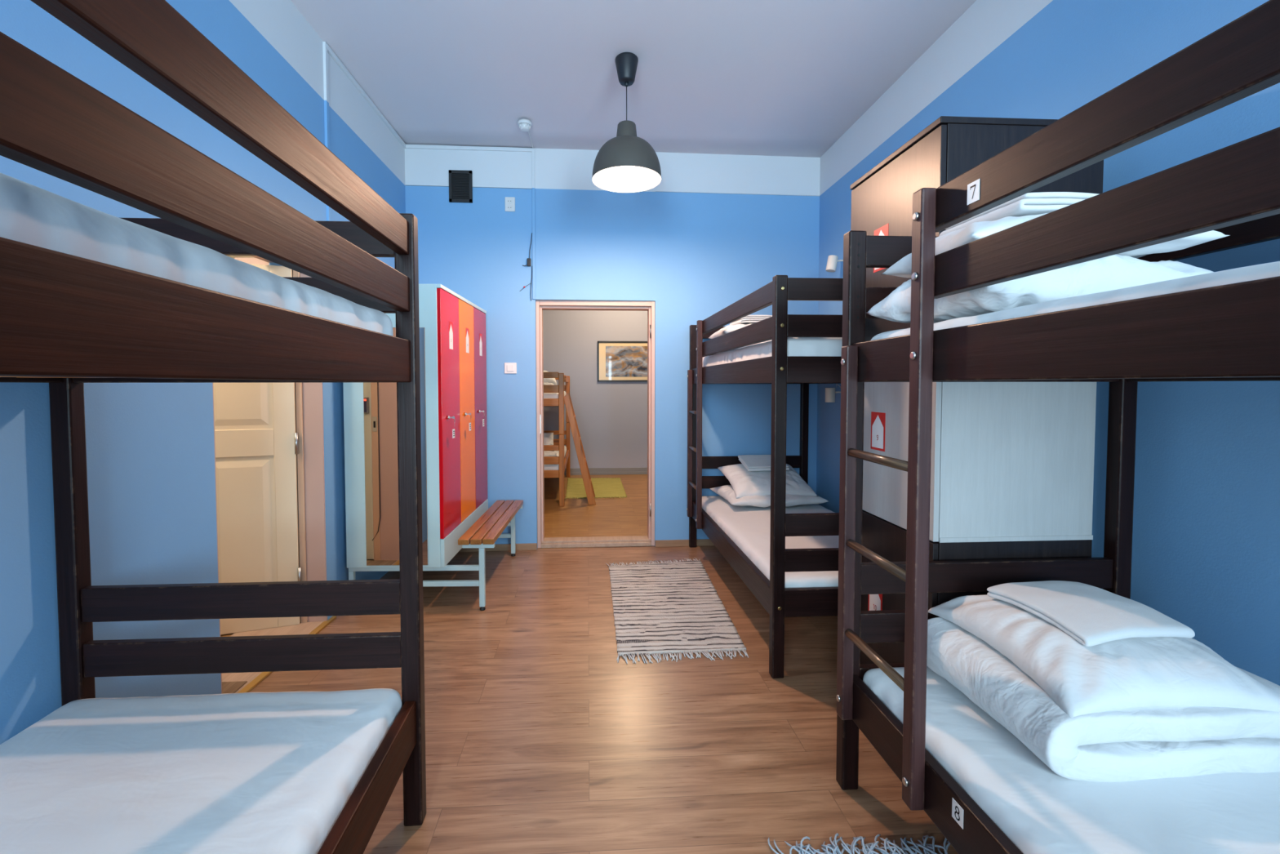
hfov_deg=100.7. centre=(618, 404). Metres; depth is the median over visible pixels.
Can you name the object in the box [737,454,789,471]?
towel
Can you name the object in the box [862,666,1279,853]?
mattress
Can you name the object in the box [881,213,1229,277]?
pillow
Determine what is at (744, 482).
pillow
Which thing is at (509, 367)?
light switch
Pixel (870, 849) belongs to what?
rag rug
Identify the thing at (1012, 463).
wardrobe
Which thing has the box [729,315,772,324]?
towel
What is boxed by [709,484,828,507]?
duvet
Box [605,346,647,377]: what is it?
print
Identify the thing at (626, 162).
pendant lamp
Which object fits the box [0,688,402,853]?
mattress
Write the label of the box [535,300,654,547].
trim
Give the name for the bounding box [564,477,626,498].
rag rug
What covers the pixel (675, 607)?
rag rug
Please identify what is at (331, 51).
trim
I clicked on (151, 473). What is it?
wall
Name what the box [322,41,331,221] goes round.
trim
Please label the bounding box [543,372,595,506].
bunk bed
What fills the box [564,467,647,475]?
baseboard
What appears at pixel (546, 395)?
mattress
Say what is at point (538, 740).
floor
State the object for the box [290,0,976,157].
ceiling
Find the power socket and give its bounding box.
[504,196,515,211]
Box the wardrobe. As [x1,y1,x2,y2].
[849,115,1103,664]
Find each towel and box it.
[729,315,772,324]
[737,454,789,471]
[938,191,1098,236]
[986,580,1195,646]
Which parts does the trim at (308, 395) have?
worn sill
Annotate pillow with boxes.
[543,382,554,385]
[543,432,554,451]
[708,323,752,338]
[717,463,817,497]
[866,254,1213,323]
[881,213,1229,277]
[928,595,1279,718]
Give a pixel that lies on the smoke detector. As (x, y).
(525, 125)
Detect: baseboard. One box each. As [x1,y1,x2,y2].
[458,538,714,551]
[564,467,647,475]
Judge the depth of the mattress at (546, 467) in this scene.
6.06 m
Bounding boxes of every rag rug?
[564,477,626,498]
[605,557,748,663]
[767,832,950,853]
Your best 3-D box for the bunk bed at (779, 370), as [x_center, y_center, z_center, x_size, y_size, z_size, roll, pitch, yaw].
[1.149,0.310,3.502,1.050,1.878,2.065,0,2,-3]
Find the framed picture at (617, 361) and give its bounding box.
[597,341,647,381]
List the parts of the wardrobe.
door, door, door, panel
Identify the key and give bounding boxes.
[449,416,455,438]
[466,413,471,431]
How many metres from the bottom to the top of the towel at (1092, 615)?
0.064 m
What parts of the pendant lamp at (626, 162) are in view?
lamp shade, cord, bulb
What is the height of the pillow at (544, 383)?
0.124 m
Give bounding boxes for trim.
[212,255,336,693]
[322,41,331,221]
[326,43,534,151]
[531,151,535,299]
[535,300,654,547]
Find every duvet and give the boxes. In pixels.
[543,370,557,385]
[543,450,556,456]
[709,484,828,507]
[717,339,772,353]
[926,617,1279,782]
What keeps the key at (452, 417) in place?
hanging from the tall cabinet
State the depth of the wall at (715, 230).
4.42 m
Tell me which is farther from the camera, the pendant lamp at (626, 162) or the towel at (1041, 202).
the pendant lamp at (626, 162)
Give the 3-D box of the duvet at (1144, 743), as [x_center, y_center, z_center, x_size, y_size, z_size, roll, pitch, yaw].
[1.345,0.800,1.519,0.716,0.184,0.547,0,2,-3]
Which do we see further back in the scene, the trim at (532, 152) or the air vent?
the trim at (532, 152)
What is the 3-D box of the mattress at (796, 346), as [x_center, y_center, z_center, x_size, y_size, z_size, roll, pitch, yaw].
[1.164,-0.263,3.490,0.927,0.193,1.965,0,2,-3]
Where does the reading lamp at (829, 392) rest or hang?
attached to the wall at (1206, 555)
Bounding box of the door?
[213,263,301,635]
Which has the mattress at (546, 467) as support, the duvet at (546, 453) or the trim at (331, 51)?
the duvet at (546, 453)
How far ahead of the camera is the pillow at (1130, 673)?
1.33 m
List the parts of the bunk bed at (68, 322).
post, guard rail, guard rail, rail, rail, rail, rail, post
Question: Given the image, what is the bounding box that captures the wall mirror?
[363,327,427,565]
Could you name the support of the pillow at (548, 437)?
on the mattress at (546, 467)
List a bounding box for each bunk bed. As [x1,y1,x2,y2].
[0,0,426,853]
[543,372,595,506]
[686,275,843,678]
[835,0,1279,853]
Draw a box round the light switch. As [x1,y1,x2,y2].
[504,362,516,373]
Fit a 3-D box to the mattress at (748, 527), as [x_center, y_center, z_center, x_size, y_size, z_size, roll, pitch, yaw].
[1.167,0.882,3.530,0.925,0.170,1.964,0,2,-3]
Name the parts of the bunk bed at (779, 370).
post, rail, guard rail, guard rail, rail, rail, post, post, rail, rail, rail, rail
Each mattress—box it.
[0,173,393,336]
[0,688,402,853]
[543,391,566,398]
[543,445,566,470]
[702,337,842,367]
[702,495,839,587]
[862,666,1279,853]
[871,261,1279,340]
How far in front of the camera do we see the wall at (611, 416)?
8.11 m
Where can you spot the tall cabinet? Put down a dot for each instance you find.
(455, 326)
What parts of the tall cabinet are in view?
door, door, door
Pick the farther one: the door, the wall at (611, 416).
the wall at (611, 416)
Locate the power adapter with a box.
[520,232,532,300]
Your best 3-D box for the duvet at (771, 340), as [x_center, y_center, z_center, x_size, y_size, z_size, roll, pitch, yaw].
[1.096,-0.432,4.038,0.817,0.118,0.604,0,2,-3]
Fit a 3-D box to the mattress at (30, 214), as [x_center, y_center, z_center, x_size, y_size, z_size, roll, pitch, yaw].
[-1.084,-0.152,0.597,0.960,0.184,1.965,0,2,-3]
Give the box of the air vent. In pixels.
[448,169,472,203]
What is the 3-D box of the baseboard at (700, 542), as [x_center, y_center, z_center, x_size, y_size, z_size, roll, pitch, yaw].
[0.009,1.188,4.487,3.371,0.056,0.016,0,2,-4]
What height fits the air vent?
0.253 m
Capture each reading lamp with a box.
[825,254,843,271]
[825,383,840,402]
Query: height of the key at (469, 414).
0.123 m
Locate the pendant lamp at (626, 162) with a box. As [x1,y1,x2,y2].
[591,52,661,192]
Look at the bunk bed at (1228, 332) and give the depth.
1.13 m
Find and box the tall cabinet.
[342,284,488,568]
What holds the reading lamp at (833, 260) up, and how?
attached to the wall at (1206, 555)
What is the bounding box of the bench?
[348,500,523,610]
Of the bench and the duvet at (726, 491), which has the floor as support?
the bench
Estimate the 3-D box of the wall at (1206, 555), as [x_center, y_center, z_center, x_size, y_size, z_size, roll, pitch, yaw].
[1.970,-0.459,2.153,0.280,3.510,5.703,0,2,-3]
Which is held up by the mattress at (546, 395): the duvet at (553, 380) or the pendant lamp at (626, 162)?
the duvet at (553, 380)
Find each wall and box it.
[0,0,405,744]
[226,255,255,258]
[404,144,820,546]
[542,310,647,468]
[816,0,1279,685]
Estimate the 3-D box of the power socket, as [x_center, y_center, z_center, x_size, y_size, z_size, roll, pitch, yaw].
[-0.886,-1.629,4.319,0.082,0.116,0.017,0,2,-3]
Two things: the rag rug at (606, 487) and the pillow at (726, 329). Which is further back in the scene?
the rag rug at (606, 487)
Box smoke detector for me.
[517,119,533,148]
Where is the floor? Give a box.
[220,474,958,853]
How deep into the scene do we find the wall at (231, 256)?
4.00 m
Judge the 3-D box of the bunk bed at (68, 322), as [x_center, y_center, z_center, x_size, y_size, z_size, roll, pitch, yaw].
[-1.082,0.409,0.613,1.050,1.892,2.060,0,2,-3]
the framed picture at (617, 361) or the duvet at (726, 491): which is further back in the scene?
the framed picture at (617, 361)
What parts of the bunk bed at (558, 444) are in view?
rail, rail, rail, rail, rail, rail, rail, rail, post, post, guard rail, post, post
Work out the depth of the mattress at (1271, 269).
0.91 m
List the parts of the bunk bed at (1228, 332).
post, rail, rail, rail, number plate, number plate, rail, guard rail, guard rail, post, guard rail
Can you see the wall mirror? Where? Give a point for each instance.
(380, 398)
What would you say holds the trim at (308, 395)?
attached to the wall at (151, 473)

